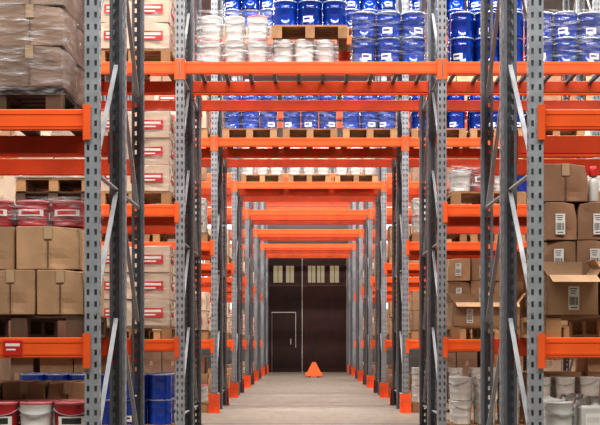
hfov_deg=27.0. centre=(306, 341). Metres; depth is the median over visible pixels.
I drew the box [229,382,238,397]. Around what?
guard
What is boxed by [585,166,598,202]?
spray bottle
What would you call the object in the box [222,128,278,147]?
wooden pallet
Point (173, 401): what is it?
drum
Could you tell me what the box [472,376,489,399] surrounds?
pail
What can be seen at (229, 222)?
rack
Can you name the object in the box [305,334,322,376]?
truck
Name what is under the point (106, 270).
carton
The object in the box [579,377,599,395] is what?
pail
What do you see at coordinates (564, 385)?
pail
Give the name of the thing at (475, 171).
pail
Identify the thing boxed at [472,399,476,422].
pail
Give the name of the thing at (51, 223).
tub
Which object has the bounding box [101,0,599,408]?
rack
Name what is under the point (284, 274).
door
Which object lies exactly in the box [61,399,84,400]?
pail
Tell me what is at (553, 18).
drum
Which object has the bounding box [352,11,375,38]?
drum
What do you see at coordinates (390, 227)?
carton
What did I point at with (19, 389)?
carton
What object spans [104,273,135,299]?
carton
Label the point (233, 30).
pail
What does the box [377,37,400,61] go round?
drum
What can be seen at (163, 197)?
wooden pallet
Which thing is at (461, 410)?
pail
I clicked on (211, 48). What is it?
pail
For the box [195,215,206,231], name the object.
pail
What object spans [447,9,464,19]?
drum
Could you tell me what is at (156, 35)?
carton
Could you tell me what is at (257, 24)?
pail
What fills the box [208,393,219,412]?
guard
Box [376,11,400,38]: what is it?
drum
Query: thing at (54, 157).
carton
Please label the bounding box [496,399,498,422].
pail
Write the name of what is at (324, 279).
door
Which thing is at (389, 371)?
carton
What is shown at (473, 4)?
drum
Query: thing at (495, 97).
drum
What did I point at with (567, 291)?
carton
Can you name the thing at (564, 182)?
carton
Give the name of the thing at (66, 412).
pail
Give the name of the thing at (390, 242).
carton
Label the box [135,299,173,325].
carton
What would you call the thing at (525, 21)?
drum
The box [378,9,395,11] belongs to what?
drum
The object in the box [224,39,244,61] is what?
pail
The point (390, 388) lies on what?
guard
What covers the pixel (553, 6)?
ceiling
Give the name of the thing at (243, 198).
rack
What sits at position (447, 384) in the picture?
pail
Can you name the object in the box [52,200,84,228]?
tub
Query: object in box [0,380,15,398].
carton
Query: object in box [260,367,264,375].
guard
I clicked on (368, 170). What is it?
pail
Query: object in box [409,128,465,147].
wooden pallet
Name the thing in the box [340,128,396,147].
wooden pallet
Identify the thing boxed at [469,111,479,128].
drum
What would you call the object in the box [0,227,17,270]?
carton
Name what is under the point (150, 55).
wooden pallet
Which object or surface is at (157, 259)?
carton
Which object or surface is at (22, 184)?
wooden pallet
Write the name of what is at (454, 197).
wooden pallet
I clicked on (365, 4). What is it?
drum
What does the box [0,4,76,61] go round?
carton
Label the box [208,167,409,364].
rack
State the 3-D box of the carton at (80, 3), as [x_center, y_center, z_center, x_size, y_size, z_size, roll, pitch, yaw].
[-1.747,-2.260,8.596,0.423,0.259,0.485,0,0,0]
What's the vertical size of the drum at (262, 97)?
0.275 m
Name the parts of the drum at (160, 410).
lid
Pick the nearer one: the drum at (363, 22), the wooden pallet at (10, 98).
the wooden pallet at (10, 98)
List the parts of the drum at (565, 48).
lid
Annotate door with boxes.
[268,258,301,371]
[303,258,345,371]
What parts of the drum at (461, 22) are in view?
lid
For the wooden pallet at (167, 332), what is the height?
0.143 m
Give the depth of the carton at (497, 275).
13.82 m
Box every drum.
[20,373,43,379]
[44,373,68,379]
[69,373,84,379]
[101,373,108,398]
[102,399,108,424]
[127,373,147,398]
[127,399,147,424]
[147,373,148,397]
[148,373,172,398]
[148,399,172,424]
[172,373,174,397]
[172,398,174,422]
[224,0,240,9]
[224,9,240,26]
[224,95,240,99]
[224,111,240,127]
[242,0,258,9]
[242,9,258,26]
[242,95,258,99]
[242,111,258,127]
[260,0,273,9]
[260,8,273,25]
[260,95,276,99]
[260,111,276,127]
[273,0,296,24]
[283,95,299,99]
[283,111,300,127]
[298,0,321,24]
[301,95,317,99]
[301,111,318,127]
[319,95,335,99]
[319,111,336,127]
[323,0,346,24]
[342,95,359,111]
[342,111,359,127]
[346,0,359,9]
[346,8,359,26]
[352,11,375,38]
[352,37,375,61]
[360,95,377,99]
[360,111,377,127]
[361,0,377,9]
[361,9,377,19]
[375,45,376,61]
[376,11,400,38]
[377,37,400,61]
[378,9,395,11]
[378,111,395,127]
[379,0,395,9]
[379,95,395,99]
[400,20,401,44]
[400,44,401,61]
[401,11,424,38]
[401,37,424,61]
[411,0,424,9]
[411,95,418,111]
[411,111,425,127]
[447,0,464,10]
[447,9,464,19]
[447,19,449,45]
[447,45,449,61]
[447,95,464,99]
[447,111,464,127]
[450,11,473,38]
[450,37,473,61]
[467,115,468,131]
[469,0,479,10]
[469,9,479,18]
[469,95,479,111]
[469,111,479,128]
[475,11,498,38]
[475,37,498,61]
[488,0,496,9]
[488,95,498,99]
[488,111,497,127]
[517,0,522,9]
[517,11,523,38]
[517,37,523,61]
[517,111,520,127]
[517,176,526,193]
[524,19,526,44]
[524,44,526,61]
[544,11,552,37]
[544,36,552,61]
[552,18,553,43]
[553,11,577,38]
[553,36,577,61]
[577,11,599,38]
[578,37,599,61]
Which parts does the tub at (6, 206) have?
lid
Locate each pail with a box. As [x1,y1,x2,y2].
[0,399,26,424]
[0,401,19,424]
[19,401,53,424]
[27,399,60,424]
[53,401,84,424]
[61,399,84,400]
[195,198,206,215]
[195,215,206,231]
[195,385,206,401]
[201,15,221,40]
[201,39,221,61]
[201,384,207,400]
[221,23,223,44]
[221,46,223,61]
[224,16,244,40]
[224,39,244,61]
[243,167,253,173]
[247,15,267,39]
[247,39,267,61]
[257,167,267,173]
[271,167,281,173]
[273,39,293,61]
[290,167,300,173]
[294,39,314,61]
[304,167,313,173]
[315,39,334,61]
[318,167,327,173]
[336,167,346,173]
[350,167,360,173]
[364,167,374,173]
[411,367,418,383]
[413,198,425,215]
[413,215,425,231]
[413,368,424,384]
[413,385,425,401]
[447,367,460,383]
[447,384,448,400]
[448,171,451,192]
[448,368,462,375]
[448,376,467,399]
[449,399,452,422]
[451,168,471,190]
[451,377,471,400]
[452,400,471,424]
[468,367,479,383]
[470,171,472,190]
[470,368,479,384]
[471,168,479,190]
[471,385,473,401]
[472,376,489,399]
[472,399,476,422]
[475,401,495,424]
[476,377,493,400]
[493,176,498,190]
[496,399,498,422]
[497,379,498,399]
[517,377,519,400]
[517,401,520,424]
[544,377,551,395]
[544,399,565,400]
[544,401,573,424]
[550,376,569,397]
[554,377,575,399]
[574,376,593,393]
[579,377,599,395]
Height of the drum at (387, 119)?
0.275 m
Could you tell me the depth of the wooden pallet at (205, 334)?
18.34 m
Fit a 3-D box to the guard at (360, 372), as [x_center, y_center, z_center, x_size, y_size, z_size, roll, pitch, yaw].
[1.447,0.896,33.205,0.180,0.280,0.170,0,0,0]
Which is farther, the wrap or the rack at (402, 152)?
the rack at (402, 152)
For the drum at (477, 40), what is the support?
on the rack at (445, 214)
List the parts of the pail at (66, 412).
handle, lid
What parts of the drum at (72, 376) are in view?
lid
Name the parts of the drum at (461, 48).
lid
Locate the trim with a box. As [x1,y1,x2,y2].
[302,258,302,371]
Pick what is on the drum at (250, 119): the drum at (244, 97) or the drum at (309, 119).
the drum at (244, 97)
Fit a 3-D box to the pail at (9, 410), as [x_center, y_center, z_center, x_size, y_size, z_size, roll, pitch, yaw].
[-1.957,0.508,8.027,0.223,0.255,0.222,0,0,-24]
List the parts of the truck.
handle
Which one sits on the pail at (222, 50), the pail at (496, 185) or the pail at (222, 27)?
the pail at (222, 27)
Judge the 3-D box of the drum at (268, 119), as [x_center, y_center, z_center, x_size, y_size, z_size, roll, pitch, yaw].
[-0.565,-3.276,18.534,0.262,0.275,0.261,0,0,-27]
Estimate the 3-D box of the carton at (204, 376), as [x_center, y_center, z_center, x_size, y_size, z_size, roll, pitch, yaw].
[-2.051,0.746,23.692,0.401,0.292,0.614,0,0,-1]
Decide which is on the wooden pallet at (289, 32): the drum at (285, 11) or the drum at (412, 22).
the drum at (285, 11)
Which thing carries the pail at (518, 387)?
on the pail at (518, 402)
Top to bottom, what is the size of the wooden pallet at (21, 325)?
0.143 m
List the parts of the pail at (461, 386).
lid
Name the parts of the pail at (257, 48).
lid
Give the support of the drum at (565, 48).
on the rack at (445, 214)
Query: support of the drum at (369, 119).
on the wooden pallet at (346, 132)
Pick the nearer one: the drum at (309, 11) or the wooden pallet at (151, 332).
the drum at (309, 11)
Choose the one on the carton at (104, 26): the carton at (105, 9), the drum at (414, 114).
the carton at (105, 9)
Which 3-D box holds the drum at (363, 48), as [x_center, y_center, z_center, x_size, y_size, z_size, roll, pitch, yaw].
[0.619,-3.132,13.529,0.262,0.275,0.261,0,0,-17]
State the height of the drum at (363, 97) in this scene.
0.275 m
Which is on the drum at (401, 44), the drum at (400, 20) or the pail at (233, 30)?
the drum at (400, 20)
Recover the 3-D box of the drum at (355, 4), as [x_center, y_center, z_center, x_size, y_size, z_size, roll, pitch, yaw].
[0.661,-5.046,18.512,0.262,0.275,0.261,0,0,-4]
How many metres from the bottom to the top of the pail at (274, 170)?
0.255 m
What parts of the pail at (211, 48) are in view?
lid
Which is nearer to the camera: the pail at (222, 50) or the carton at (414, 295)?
the pail at (222, 50)
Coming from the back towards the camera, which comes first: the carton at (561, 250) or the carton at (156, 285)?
the carton at (156, 285)
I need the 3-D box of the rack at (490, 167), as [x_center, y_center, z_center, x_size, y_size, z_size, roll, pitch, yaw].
[0.047,-2.460,9.540,8.530,6.992,1.110,0,0,0]
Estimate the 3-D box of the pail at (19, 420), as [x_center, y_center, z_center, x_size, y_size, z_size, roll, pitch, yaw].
[-1.956,0.508,8.252,0.223,0.255,0.222,0,0,-38]
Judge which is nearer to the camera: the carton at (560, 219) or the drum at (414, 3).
the carton at (560, 219)
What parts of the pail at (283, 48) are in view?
lid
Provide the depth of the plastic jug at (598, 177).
13.42 m
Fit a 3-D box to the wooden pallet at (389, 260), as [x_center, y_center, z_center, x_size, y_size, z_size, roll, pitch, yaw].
[1.947,-1.540,23.880,0.800,0.143,1.000,0,0,0]
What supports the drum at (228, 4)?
on the drum at (235, 12)
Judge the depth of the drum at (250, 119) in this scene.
18.40 m
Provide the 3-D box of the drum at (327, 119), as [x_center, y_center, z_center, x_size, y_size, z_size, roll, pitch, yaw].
[0.315,-3.276,18.531,0.262,0.275,0.261,0,0,-34]
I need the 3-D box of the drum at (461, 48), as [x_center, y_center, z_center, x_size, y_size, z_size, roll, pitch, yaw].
[1.680,-3.132,13.508,0.262,0.275,0.261,0,0,24]
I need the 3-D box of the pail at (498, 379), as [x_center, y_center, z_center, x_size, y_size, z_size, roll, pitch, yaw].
[2.210,0.508,13.830,0.222,0.255,0.223,0,0,-34]
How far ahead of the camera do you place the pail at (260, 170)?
23.48 m
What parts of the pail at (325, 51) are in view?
lid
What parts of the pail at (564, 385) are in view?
lid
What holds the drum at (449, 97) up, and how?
on the drum at (456, 119)
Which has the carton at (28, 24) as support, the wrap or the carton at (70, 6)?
the carton at (70, 6)
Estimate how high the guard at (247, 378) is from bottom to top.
0.280 m
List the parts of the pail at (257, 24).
lid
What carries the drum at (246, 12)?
on the wooden pallet at (270, 29)
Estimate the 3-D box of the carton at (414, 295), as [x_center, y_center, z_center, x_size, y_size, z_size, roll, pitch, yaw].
[1.748,-0.610,18.654,0.405,0.291,0.614,0,0,1]
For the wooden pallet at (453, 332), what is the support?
on the rack at (445, 214)
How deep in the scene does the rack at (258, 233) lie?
33.23 m
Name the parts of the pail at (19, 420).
lid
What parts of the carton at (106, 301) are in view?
printed panel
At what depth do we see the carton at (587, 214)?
8.42 m
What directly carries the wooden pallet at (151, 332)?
on the rack at (402, 152)
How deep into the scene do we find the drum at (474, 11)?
18.42 m
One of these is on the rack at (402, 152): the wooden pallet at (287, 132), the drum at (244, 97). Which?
the wooden pallet at (287, 132)
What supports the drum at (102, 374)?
on the drum at (105, 421)
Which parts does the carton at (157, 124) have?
printed panel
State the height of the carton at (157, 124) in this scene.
0.286 m
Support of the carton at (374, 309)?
on the carton at (374, 322)
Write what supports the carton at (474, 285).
on the carton
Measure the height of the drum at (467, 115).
0.275 m
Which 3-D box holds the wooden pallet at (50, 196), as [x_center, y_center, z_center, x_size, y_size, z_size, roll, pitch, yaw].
[-2.713,-1.540,13.870,0.800,0.143,1.000,0,0,0]
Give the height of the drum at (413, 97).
0.275 m
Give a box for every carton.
[0,0,76,22]
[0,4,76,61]
[0,45,75,99]
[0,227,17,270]
[0,269,36,314]
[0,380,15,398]
[3,380,57,399]
[16,131,51,134]
[16,226,84,270]
[17,157,53,177]
[36,269,84,314]
[47,380,84,399]
[52,131,73,134]
[53,157,84,177]
[74,66,84,108]
[76,28,84,71]
[77,0,84,34]
[101,0,131,22]
[101,22,131,48]
[101,111,131,137]
[101,138,131,158]
[101,176,131,190]
[101,246,136,273]
[101,276,103,316]
[103,299,131,325]
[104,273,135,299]
[135,0,173,30]
[135,22,173,54]
[135,111,173,143]
[135,138,173,169]
[135,246,173,274]
[135,273,173,300]
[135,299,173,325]
[144,165,173,194]
[154,95,174,99]
[195,111,209,131]
[195,291,209,311]
[195,311,209,329]
[201,95,209,114]
[201,373,208,383]
[208,228,229,242]
[208,373,229,389]
[209,302,229,317]
[210,318,230,332]
[227,242,229,256]
[227,368,231,380]
[230,248,243,260]
[374,245,387,258]
[374,309,387,321]
[374,322,387,333]
[374,369,391,378]
[387,374,410,389]
[388,225,409,241]
[388,240,391,256]
[388,302,409,317]
[388,318,391,332]
[409,311,425,330]
[410,291,425,310]
[447,258,469,281]
[447,281,470,303]
[447,293,488,325]
[469,258,493,281]
[469,281,489,301]
[488,293,525,325]
[493,259,498,281]
[494,282,498,293]
[522,300,567,325]
[524,278,526,299]
[525,261,599,314]
[544,163,587,203]
[544,202,576,241]
[544,240,575,261]
[574,202,599,240]
[576,240,599,274]
[586,259,599,314]
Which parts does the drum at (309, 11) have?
lid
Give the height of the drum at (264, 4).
0.275 m
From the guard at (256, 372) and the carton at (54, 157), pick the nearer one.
the carton at (54, 157)
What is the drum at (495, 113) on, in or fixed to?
on the wooden pallet at (473, 132)
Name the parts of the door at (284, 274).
wicket door frame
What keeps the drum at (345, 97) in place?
on the drum at (351, 119)
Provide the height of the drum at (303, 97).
0.275 m
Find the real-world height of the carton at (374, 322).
0.291 m
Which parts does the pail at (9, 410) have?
lid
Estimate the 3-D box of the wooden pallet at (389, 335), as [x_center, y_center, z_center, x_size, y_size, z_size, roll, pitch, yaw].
[1.947,-0.101,23.880,0.800,0.143,1.000,0,0,0]
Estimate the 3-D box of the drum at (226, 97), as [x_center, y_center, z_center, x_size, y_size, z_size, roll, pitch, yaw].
[-1.099,-3.551,18.519,0.262,0.275,0.261,0,0,-15]
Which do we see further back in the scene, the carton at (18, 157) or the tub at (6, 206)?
the carton at (18, 157)
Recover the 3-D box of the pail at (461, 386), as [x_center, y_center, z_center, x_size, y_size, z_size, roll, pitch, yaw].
[1.682,0.508,13.550,0.222,0.255,0.223,0,0,-7]
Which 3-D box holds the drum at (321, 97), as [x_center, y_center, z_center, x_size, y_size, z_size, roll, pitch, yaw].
[0.314,-3.551,18.525,0.262,0.275,0.261,0,0,17]
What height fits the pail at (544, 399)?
0.255 m
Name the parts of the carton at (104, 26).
printed panel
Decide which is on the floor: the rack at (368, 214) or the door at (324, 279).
the rack at (368, 214)
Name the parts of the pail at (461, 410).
lid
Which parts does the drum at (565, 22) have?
lid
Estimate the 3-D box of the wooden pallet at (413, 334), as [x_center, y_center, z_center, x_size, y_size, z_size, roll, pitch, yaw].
[1.947,-0.101,18.840,0.800,0.143,1.000,0,0,1]
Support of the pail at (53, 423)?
on the pail
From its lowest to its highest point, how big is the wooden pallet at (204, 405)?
0.143 m
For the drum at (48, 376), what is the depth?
13.46 m
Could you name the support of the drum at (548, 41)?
on the rack at (445, 214)
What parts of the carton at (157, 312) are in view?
printed panel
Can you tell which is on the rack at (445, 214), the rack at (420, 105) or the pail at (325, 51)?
the pail at (325, 51)
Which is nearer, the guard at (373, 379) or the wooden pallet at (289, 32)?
the wooden pallet at (289, 32)
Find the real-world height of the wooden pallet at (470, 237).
0.143 m
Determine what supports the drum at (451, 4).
on the drum
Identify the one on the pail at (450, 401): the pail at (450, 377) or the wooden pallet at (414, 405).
the pail at (450, 377)
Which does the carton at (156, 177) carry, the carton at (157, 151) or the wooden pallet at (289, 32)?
the carton at (157, 151)
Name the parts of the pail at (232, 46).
lid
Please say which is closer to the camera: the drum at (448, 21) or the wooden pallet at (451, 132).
the drum at (448, 21)
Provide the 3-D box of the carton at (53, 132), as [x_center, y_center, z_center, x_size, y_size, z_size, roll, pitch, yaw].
[-2.518,-2.148,13.675,0.411,0.261,0.609,0,0,2]
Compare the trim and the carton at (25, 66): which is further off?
the trim
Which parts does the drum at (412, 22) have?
lid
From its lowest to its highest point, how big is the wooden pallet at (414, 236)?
0.143 m
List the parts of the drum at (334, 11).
lid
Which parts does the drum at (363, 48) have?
lid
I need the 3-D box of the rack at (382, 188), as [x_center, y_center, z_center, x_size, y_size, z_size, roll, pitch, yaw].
[0.047,-2.460,23.880,14.130,6.992,1.110,0,0,0]
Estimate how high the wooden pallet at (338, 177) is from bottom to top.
0.143 m
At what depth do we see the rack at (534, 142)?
7.95 m
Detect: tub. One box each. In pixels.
[0,200,13,226]
[13,204,17,226]
[16,200,49,225]
[48,204,53,225]
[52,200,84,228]
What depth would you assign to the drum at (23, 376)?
13.46 m
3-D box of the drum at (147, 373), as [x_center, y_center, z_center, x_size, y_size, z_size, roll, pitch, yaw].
[-1.853,0.478,13.849,0.262,0.275,0.259,0,0,24]
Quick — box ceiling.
[102,0,591,99]
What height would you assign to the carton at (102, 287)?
0.286 m
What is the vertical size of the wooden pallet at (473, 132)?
0.143 m
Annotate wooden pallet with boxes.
[0,88,82,134]
[0,315,106,337]
[15,191,84,203]
[16,178,84,190]
[101,49,174,80]
[101,191,174,203]
[101,234,152,241]
[107,326,174,338]
[127,330,153,338]
[153,232,210,241]
[153,330,210,339]
[195,128,210,147]
[195,256,231,262]
[195,333,231,339]
[195,400,207,412]
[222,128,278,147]
[223,26,273,51]
[241,174,283,181]
[273,25,346,50]
[283,128,336,147]
[288,174,330,181]
[333,174,377,181]
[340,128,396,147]
[341,27,350,51]
[387,256,425,262]
[387,333,425,339]
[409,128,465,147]
[409,232,466,241]
[409,330,465,339]
[411,400,448,412]
[447,191,525,203]
[447,326,519,338]
[447,420,523,424]
[462,128,522,147]
[466,330,498,338]
[467,234,524,241]
[520,315,599,337]
[546,131,583,134]
[561,326,568,336]
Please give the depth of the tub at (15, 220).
8.24 m
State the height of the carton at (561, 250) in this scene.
0.258 m
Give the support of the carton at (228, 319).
on the wooden pallet at (229, 335)
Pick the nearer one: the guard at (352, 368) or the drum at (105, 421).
the drum at (105, 421)
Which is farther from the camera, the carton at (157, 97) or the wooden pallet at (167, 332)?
the carton at (157, 97)
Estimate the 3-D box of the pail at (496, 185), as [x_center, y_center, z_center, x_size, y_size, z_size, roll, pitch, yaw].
[2.109,-1.740,13.487,0.223,0.255,0.222,0,0,-26]
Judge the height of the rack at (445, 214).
6.992 m
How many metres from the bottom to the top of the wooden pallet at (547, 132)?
0.143 m
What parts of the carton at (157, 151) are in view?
printed panel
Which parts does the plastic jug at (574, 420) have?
handle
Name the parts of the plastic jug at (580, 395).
handle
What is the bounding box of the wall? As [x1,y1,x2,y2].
[144,111,425,371]
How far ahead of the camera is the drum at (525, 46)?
13.75 m
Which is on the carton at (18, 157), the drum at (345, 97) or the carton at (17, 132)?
the carton at (17, 132)
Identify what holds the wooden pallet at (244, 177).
on the rack at (382, 188)
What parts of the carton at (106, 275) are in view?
printed panel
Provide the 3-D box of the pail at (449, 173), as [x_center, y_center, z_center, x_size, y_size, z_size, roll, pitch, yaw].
[1.669,-1.740,13.737,0.223,0.255,0.222,0,0,26]
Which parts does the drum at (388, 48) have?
lid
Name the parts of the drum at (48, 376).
lid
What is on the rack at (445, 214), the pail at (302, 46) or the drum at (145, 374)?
the pail at (302, 46)
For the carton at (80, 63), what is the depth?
8.49 m
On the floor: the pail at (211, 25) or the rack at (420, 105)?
the rack at (420, 105)
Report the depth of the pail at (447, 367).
18.74 m
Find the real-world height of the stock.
6.549 m
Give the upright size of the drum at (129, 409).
0.275 m
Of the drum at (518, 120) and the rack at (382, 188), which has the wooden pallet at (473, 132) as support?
the drum at (518, 120)
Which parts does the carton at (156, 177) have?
printed panel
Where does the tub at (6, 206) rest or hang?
on the carton at (7, 234)
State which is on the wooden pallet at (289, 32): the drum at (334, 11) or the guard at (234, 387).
the drum at (334, 11)
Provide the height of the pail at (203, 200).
0.255 m
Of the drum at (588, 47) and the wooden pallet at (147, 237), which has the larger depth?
the wooden pallet at (147, 237)
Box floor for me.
[195,372,497,424]
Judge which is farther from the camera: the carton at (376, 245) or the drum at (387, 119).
the carton at (376, 245)
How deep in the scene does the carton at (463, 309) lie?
13.39 m
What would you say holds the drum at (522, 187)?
on the wooden pallet at (454, 197)
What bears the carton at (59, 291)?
on the wooden pallet at (21, 325)
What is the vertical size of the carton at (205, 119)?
0.286 m
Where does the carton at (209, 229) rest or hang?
on the carton at (228, 244)
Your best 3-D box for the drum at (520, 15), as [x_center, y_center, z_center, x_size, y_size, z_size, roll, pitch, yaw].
[2.215,-3.409,13.510,0.262,0.275,0.259,0,0,13]
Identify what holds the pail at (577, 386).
on the pail
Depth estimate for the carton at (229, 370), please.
28.36 m
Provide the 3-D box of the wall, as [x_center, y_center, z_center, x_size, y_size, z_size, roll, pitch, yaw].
[0.047,-3.564,43.300,22.000,9.200,0.200,0,0,0]
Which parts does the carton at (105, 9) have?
printed panel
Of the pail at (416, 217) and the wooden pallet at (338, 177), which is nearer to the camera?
the pail at (416, 217)
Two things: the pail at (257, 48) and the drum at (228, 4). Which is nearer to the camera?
the pail at (257, 48)
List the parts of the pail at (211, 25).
lid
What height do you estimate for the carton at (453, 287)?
0.251 m
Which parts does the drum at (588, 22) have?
lid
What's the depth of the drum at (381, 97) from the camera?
18.41 m
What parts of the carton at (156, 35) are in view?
printed panel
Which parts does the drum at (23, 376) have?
lid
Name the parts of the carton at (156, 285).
printed panel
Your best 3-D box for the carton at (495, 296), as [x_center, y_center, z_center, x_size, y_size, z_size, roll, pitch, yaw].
[2.125,-0.352,13.508,0.470,0.358,0.453,0,0,3]
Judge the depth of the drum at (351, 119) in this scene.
18.42 m
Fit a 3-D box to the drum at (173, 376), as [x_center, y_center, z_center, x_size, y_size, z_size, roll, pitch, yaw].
[-1.585,0.478,13.823,0.262,0.275,0.261,0,0,-21]
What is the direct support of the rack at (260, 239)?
on the floor
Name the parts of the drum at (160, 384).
lid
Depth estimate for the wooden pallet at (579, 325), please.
8.27 m
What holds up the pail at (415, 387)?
on the wooden pallet at (414, 405)
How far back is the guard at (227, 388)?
20.54 m
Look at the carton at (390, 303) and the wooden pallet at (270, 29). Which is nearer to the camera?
the wooden pallet at (270, 29)
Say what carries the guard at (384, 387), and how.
on the floor
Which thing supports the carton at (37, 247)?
on the carton at (59, 291)
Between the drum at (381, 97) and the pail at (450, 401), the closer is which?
the pail at (450, 401)
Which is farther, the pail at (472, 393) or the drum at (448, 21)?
the pail at (472, 393)
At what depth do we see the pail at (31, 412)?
7.94 m
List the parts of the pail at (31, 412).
handle, lid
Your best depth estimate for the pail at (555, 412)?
7.95 m
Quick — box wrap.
[274,42,324,61]
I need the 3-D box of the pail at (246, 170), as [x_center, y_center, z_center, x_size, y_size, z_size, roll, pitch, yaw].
[-1.094,-3.265,23.564,0.223,0.255,0.222,0,0,19]
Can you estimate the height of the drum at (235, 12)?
0.275 m
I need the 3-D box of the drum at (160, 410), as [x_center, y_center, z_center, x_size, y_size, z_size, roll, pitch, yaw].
[-1.585,0.754,13.569,0.262,0.275,0.259,0,0,5]
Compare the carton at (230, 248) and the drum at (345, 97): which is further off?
the carton at (230, 248)
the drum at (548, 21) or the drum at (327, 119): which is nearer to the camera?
the drum at (548, 21)
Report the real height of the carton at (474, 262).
0.251 m
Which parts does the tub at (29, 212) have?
lid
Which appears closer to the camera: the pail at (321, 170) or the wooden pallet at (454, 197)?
the wooden pallet at (454, 197)
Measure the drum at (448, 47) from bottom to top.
0.275 m
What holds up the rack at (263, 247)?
on the floor
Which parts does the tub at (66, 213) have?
lid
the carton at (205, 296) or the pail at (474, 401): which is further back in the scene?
the carton at (205, 296)
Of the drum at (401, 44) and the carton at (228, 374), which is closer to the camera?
the drum at (401, 44)
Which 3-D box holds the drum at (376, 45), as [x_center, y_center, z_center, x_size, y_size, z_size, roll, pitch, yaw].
[0.886,-3.132,13.798,0.262,0.275,0.261,0,0,-5]
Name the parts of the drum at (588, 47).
lid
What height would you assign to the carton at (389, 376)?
0.272 m
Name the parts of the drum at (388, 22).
lid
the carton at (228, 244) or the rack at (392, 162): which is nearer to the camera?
the rack at (392, 162)
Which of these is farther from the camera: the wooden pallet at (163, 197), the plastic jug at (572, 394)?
the wooden pallet at (163, 197)
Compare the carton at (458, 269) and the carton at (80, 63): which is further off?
the carton at (458, 269)
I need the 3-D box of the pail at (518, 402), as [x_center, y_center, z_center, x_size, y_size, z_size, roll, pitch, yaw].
[2.208,0.764,13.569,0.223,0.255,0.222,0,0,-31]
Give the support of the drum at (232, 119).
on the wooden pallet at (226, 132)
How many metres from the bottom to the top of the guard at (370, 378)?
0.280 m
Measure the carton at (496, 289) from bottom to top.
0.251 m
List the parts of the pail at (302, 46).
lid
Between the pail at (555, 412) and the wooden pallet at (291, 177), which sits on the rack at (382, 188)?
the wooden pallet at (291, 177)
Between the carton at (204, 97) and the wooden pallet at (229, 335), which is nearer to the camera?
the carton at (204, 97)
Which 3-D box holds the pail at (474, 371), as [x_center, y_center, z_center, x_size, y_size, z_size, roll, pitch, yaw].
[2.540,0.508,18.527,0.223,0.255,0.222,0,0,20]
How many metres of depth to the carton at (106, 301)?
13.39 m
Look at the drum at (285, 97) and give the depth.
18.43 m
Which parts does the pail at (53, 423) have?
lid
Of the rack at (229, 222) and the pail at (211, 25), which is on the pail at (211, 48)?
the pail at (211, 25)
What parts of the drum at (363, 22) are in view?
lid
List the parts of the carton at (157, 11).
printed panel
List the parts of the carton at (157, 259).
printed panel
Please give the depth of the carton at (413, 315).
18.35 m
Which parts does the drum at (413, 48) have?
lid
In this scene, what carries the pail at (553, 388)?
on the pail
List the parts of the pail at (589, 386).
lid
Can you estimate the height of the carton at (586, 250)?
0.257 m
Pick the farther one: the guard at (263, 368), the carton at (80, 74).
the guard at (263, 368)
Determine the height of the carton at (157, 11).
0.286 m
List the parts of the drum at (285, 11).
lid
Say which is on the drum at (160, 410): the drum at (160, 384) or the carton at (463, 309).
the drum at (160, 384)
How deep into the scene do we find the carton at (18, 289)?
7.90 m
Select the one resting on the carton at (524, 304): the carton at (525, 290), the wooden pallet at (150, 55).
the carton at (525, 290)
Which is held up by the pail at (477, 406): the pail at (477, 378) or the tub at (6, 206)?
the pail at (477, 378)
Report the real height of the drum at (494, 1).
0.275 m
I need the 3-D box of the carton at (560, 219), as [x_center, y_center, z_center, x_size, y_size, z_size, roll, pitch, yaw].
[1.712,-0.816,8.599,0.237,0.257,0.375,0,0,-2]
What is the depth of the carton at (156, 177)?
13.37 m
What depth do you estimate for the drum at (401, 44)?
13.73 m
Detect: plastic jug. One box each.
[559,393,575,400]
[565,394,583,402]
[572,396,590,424]
[577,397,599,424]
[587,176,599,190]
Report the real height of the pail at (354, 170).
0.255 m
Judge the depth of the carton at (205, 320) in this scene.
18.35 m
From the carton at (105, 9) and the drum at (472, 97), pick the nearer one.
the carton at (105, 9)
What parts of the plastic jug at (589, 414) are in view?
handle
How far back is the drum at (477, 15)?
13.44 m
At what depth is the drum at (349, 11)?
18.39 m
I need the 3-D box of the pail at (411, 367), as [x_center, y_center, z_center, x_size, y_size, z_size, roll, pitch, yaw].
[1.687,0.508,18.794,0.223,0.255,0.222,0,0,-26]
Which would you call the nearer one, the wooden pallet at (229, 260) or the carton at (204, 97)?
the carton at (204, 97)
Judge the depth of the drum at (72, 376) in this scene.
13.44 m
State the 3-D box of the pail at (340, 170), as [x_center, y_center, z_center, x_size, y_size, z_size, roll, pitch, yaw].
[0.666,-3.265,23.564,0.223,0.255,0.222,0,0,21]
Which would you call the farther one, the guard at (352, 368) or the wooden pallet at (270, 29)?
the guard at (352, 368)
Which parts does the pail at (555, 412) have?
lid, handle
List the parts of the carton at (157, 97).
printed panel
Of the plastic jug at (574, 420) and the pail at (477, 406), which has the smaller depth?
the plastic jug at (574, 420)
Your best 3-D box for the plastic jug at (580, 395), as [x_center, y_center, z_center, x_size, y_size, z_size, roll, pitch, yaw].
[1.822,0.495,8.479,0.150,0.281,0.118,0,0,12]
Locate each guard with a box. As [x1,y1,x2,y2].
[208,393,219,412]
[227,388,229,404]
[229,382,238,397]
[243,375,250,387]
[253,370,258,380]
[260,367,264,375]
[351,367,355,375]
[358,370,363,380]
[367,375,373,387]
[373,379,376,392]
[379,383,388,397]
[389,388,391,404]
[399,393,411,412]
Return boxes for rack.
[0,0,591,408]
[0,0,599,424]
[0,0,599,424]
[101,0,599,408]
[101,0,599,424]
[101,0,599,424]
[101,45,526,394]
[101,76,525,394]
[128,79,425,385]
[153,167,425,379]
[154,202,409,378]
[195,158,425,384]
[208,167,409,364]
[208,202,409,366]
[208,203,409,373]
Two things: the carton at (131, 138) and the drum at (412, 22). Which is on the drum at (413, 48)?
the drum at (412, 22)
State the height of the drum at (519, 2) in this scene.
0.275 m

